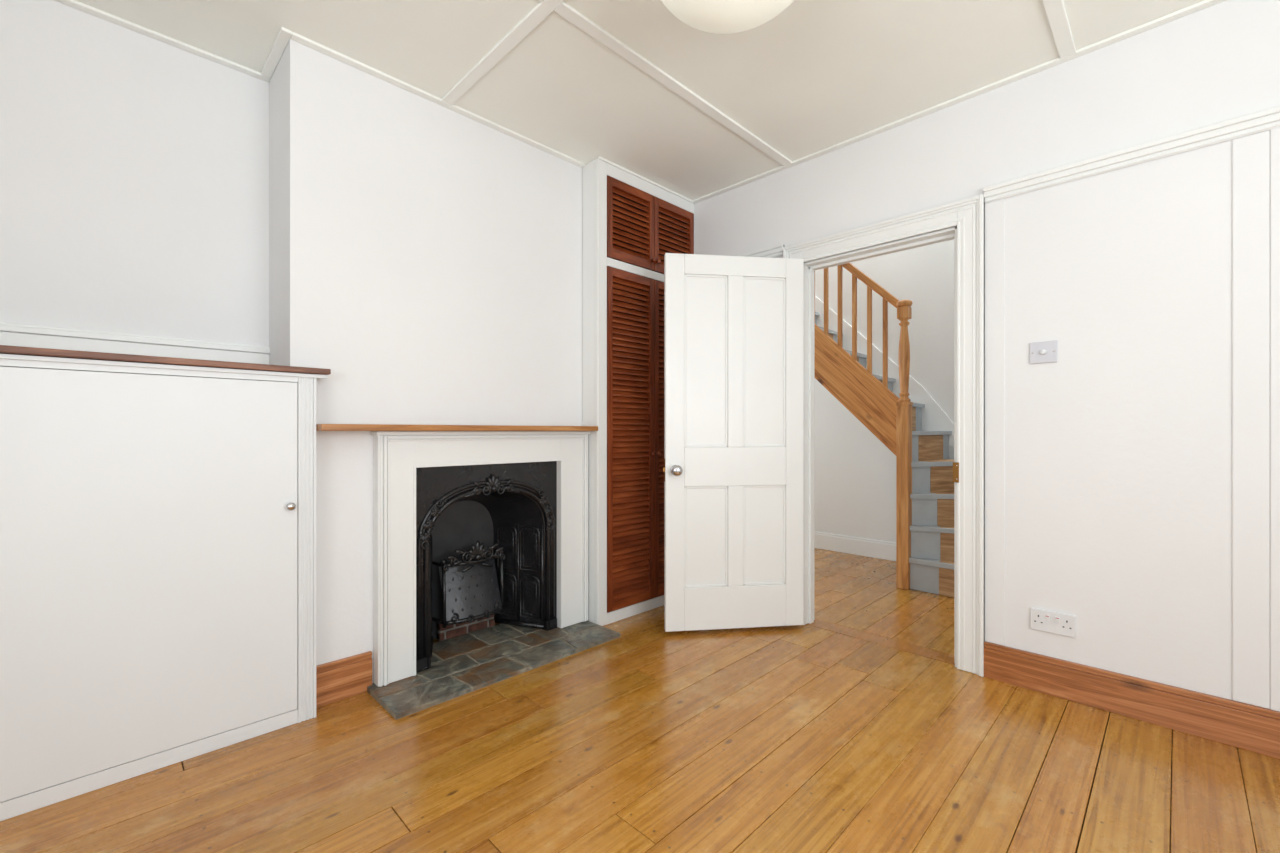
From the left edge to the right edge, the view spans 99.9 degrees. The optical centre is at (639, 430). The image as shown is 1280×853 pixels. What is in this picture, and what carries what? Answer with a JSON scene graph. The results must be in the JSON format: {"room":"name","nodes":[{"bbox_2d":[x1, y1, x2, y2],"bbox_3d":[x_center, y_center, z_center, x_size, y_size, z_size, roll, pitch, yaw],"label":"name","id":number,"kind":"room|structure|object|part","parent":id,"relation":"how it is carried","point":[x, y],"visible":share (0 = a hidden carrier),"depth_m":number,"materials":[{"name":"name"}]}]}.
{"room":"living room","nodes":[
{"label":"living room","id":0,"kind":"room"},
{"bbox_2d":[0,0,268,380],"bbox_3d":[-1.393,-0.210,2.538,4.060,2.550,0.120,0,0,-45],"label":"wall","id":1,"kind":"structure","parent":0,"point":[134,166],"depth_m":1.97,"materials":[{"name":"paint"}]},
{"bbox_2d":[0,322,269,364],"bbox_3d":[-2.128,-0.295,1.703,1.600,0.120,0.022,0,0,-45],"label":"trim","id":2,"kind":"structure","parent":1,"relation":"attached to","point":[11,334],"depth_m":1.95,"materials":[{"name":"white wood"}]},
{"bbox_2d":[269,39,581,682],"bbox_3d":[-0.948,-0.210,2.645,1.400,2.550,0.360,0,0,-45],"label":"wall","id":3,"kind":"structure","parent":0,"point":[426,255],"depth_m":2.29,"materials":[{"name":"paint"}]},
{"bbox_2d":[316,651,371,707],"bbox_3d":[-1.184,0.987,2.140,0.220,0.157,0.020,0,0,-45],"label":"baseboard","id":4,"kind":"structure","parent":3,"relation":"attached to","point":[337,680],"depth_m":2.13,"materials":[{"name":"brown wood"}]},
{"bbox_2d":[0,548,1279,852],"bbox_3d":[0.342,1.075,2.133,6.000,0.020,5.943,0,0,-45],"label":"floor","id":5,"kind":"structure","parent":0,"point":[856,728],"depth_m":1.68,"materials":[{"name":"brown wood"}]},
{"bbox_2d":[0,345,330,820],"bbox_3d":[-1.924,0.416,1.576,1.704,1.297,0.486,0,0,-45],"label":"cabinet","id":6,"kind":"object","parent":5,"relation":"on","point":[158,530],"visible":1,"depth_m":1.67,"materials":[{"name":"paint"}]},
{"bbox_3d":[-1.252,0.270,1.929,0.029,0.029,0.036,0,0,-45],"label":"knob","id":7,"kind":"part","parent":6,"relation":"part of","materials":[{"name":"silver metal"}]},
{"bbox_2d":[367,620,619,719],"bbox_3d":[-0.698,1.053,2.579,1.130,0.022,0.566,0,0,-45],"label":"hearth","id":8,"kind":"object","parent":5,"relation":"on","point":[466,663],"visible":0.85,"depth_m":2.46,"materials":[{"name":"stone"}]},
{"bbox_2d":[316,424,597,686],"bbox_3d":[-0.845,0.508,2.588,1.331,1.068,0.425,0,0,-45],"label":"fireplace","id":9,"kind":"object","parent":8,"relation":"on","point":[476,527],"visible":1,"depth_m":2.67,"materials":[{"name":"white wood"}]},
{"bbox_2d":[316,424,597,430],"bbox_3d":[-0.746,-0.013,2.489,1.331,0.026,0.144,0,0,-45],"label":"mantel shelf","id":10,"kind":"object","parent":9,"relation":"attached to","point":[319,427],"depth_m":2.29,"materials":[{"name":"brown wood"}]},
{"bbox_2d":[582,158,693,625],"bbox_3d":[-0.097,-0.209,3.365,0.836,2.548,0.540,0,0,-45],"label":"tall cabinet","id":11,"kind":"object","parent":5,"relation":"on","point":[629,222],"visible":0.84,"depth_m":3.06,"materials":[{"name":"wood"}]},
{"bbox_3d":[-0.057,0.046,3.099,0.370,1.905,0.030,0,0,-45],"label":"louvred door","id":12,"kind":"part","parent":11,"relation":"part of","materials":[{"name":"brown wood"}]},
{"bbox_3d":[-0.057,-1.183,3.099,0.370,0.445,0.030,0,0,-45],"label":"louvred door","id":13,"kind":"part","parent":11,"relation":"part of","materials":[{"name":"brown wood"}]},
{"bbox_3d":[0.208,0.046,3.363,0.370,1.905,0.030,0,0,-45],"label":"louvred door","id":14,"kind":"part","parent":11,"relation":"part of","materials":[{"name":"brown wood"}]},
{"bbox_3d":[0.208,-1.183,3.363,0.370,0.445,0.030,0,0,-45],"label":"louvred door","id":15,"kind":"part","parent":11,"relation":"part of","materials":[{"name":"brown wood"}]},
{"bbox_2d":[815,263,953,597],"bbox_3d":[1.569,-0.901,4.369,0.800,3.933,2.896,0,0,-45],"label":"staircase","id":16,"kind":"structure","parent":5,"relation":"on","point":[882,394],"depth_m":3.73,"materials":[{"name":"grey paint"}]},
{"bbox_3d":[1.049,-1.847,4.396,0.054,2.043,2.046,0,0,-45],"label":"handrail","id":17,"kind":"part","parent":16,"relation":"part of","materials":[{"name":"brown wood"}]},
{"bbox_3d":[1.793,0.087,3.651,0.103,1.956,0.103,0,0,-45],"label":"newel post","id":18,"kind":"part","parent":16,"relation":"part of","materials":[{"name":"brown wood"}]},
{"bbox_2d":[76,0,1203,199],"bbox_3d":[0.035,-1.535,1.789,5.020,0.100,5.720,0,0,-45],"label":"ceiling","id":19,"kind":"structure","parent":0,"point":[817,75],"depth_m":2.13,"materials":[{"name":"paint"}]},
{"bbox_2d":[441,0,563,104],"bbox_3d":[0.483,-1.479,1.066,0.050,0.012,3.825,0,0,-45],"label":"trim","id":20,"kind":"structure","parent":19,"relation":"attached to","point":[543,9],"depth_m":2.07,"materials":[{"name":"paint"}]},
{"bbox_2d":[538,0,791,165],"bbox_3d":[-0.518,-1.479,1.639,3.785,0.012,0.050,0,0,-45],"label":"trim","id":21,"kind":"structure","parent":19,"relation":"attached to","point":[564,10],"depth_m":2.23,"materials":[{"name":"paint"}]},
{"bbox_2d":[661,0,793,33],"bbox_3d":[0.257,-1.327,1.476,0.484,0.315,0.484,0,0,-45],"label":"ceiling lamp","id":22,"kind":"object","parent":19,"relation":"attached to","point":[713,16],"visible":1,"depth_m":1.53,"materials":[{"name":"white glass"}]},
{"bbox_2d":[1042,0,1075,58],"bbox_3d":[0.345,-1.479,0.776,3.785,0.012,0.050,0,0,-45],"label":"trim","id":23,"kind":"structure","parent":19,"relation":"attached to","point":[1055,10],"depth_m":1.96,"materials":[{"name":"paint"}]},
{"bbox_2d":[815,239,953,542],"bbox_3d":[1.715,-1.335,4.861,0.100,4.800,3.750,0,0,-45],"label":"wall","id":24,"kind":"structure","parent":0,"point":[855,472],"depth_m":4.51,"materials":[{"name":"white paint"}]},
{"bbox_2d":[815,531,895,560],"bbox_3d":[1.323,0.990,5.170,0.018,0.150,2.560,0,0,-45],"label":"baseboard","id":25,"kind":"structure","parent":24,"relation":"attached to","point":[885,550],"depth_m":4.62,"materials":[{"name":"white wood"}]},
{"bbox_2d":[694,0,1279,699],"bbox_3d":[1.577,-0.210,2.355,0.120,2.550,4.340,0,0,-45],"label":"wall","id":26,"kind":"structure","parent":0,"point":[1118,449],"depth_m":2.06,"materials":[{"name":"paint"}]},
{"bbox_2d":[55,0,1224,203],"bbox_3d":[0.203,-1.479,2.239,5.690,0.012,2.519,0,0,3],"label":"trim","id":27,"kind":"structure","parent":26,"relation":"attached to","point":[284,35],"depth_m":2.20,"materials":[{"name":"paint"}]},
{"bbox_2d":[663,253,803,631],"bbox_3d":[0.505,0.059,2.832,0.770,1.968,0.170,0,0,-3],"label":"door","id":28,"kind":"structure","parent":26,"relation":"in","point":[733,469],"depth_m":2.84,"materials":[{"name":"white paint"}]},
{"bbox_3d":[0.188,0.203,2.765,0.058,0.058,0.066,0,0,-8],"label":"knob","id":29,"kind":"part","parent":28,"relation":"part of","materials":[{"name":"silver metal"}]},
{"bbox_2d":[804,227,956,666],"bbox_3d":[1.202,0.072,2.729,0.120,1.985,0.760,0,0,-45],"label":"door frame","id":30,"kind":"structure","parent":26,"relation":"attached to","point":[951,233],"depth_m":2.95,"materials":[{"name":"white wood"}]},
{"bbox_2d":[783,194,984,676],"bbox_3d":[1.150,0.020,2.677,0.028,2.090,0.970,0,0,-45],"label":"trim","id":31,"kind":"structure","parent":26,"relation":"attached to","point":[968,214],"depth_m":2.38,"materials":[{"name":"white wood"}]},
{"bbox_2d":[953,462,958,482],"bbox_3d":[1.429,0.185,2.422,0.054,0.090,0.024,0,0,-45],"label":"strike plate","id":32,"kind":"object","parent":26,"relation":"attached to","point":[955,464],"visible":0.91,"depth_m":2.40,"materials":[{"name":"gold metal"}]},
{"bbox_2d":[738,106,1279,257],"bbox_3d":[1.658,-1.021,2.167,0.030,0.062,3.720,0,0,-45],"label":"trim","id":33,"kind":"structure","parent":26,"relation":"attached to","point":[1268,119],"depth_m":1.99,"materials":[{"name":"white wood"}]},
{"bbox_2d":[1030,340,1057,363],"bbox_3d":[1.642,-0.321,2.190,0.020,0.088,0.092,0,0,-45],"label":"light switch","id":34,"kind":"object","parent":26,"relation":"attached to","point":[1045,351],"visible":1,"depth_m":2.19,"materials":[{"name":"plastic"}]},
{"bbox_2d":[1030,607,1075,637],"bbox_3d":[1.665,0.773,2.171,0.014,0.088,0.148,0,0,-45],"label":"wall socket","id":35,"kind":"object","parent":26,"relation":"attached to","point":[1058,623],"visible":1,"depth_m":2.17,"materials":[{"name":"plastic"}]},
{"bbox_2d":[984,641,1279,758],"bbox_3d":[2.236,0.990,1.597,0.020,0.150,2.096,0,0,-45],"label":"baseboard","id":36,"kind":"structure","parent":26,"relation":"attached to","point":[1249,727],"depth_m":1.98,"materials":[{"name":"brown wood"}]},
{"bbox_2d":[985,127,1279,711],"bbox_3d":[2.134,-0.037,1.707,0.009,1.905,1.796,0,0,-45],"label":"trim","id":37,"kind":"structure","parent":26,"relation":"attached to","point":[1255,157],"depth_m":1.80,"materials":[{"name":"paint"}]}
]}

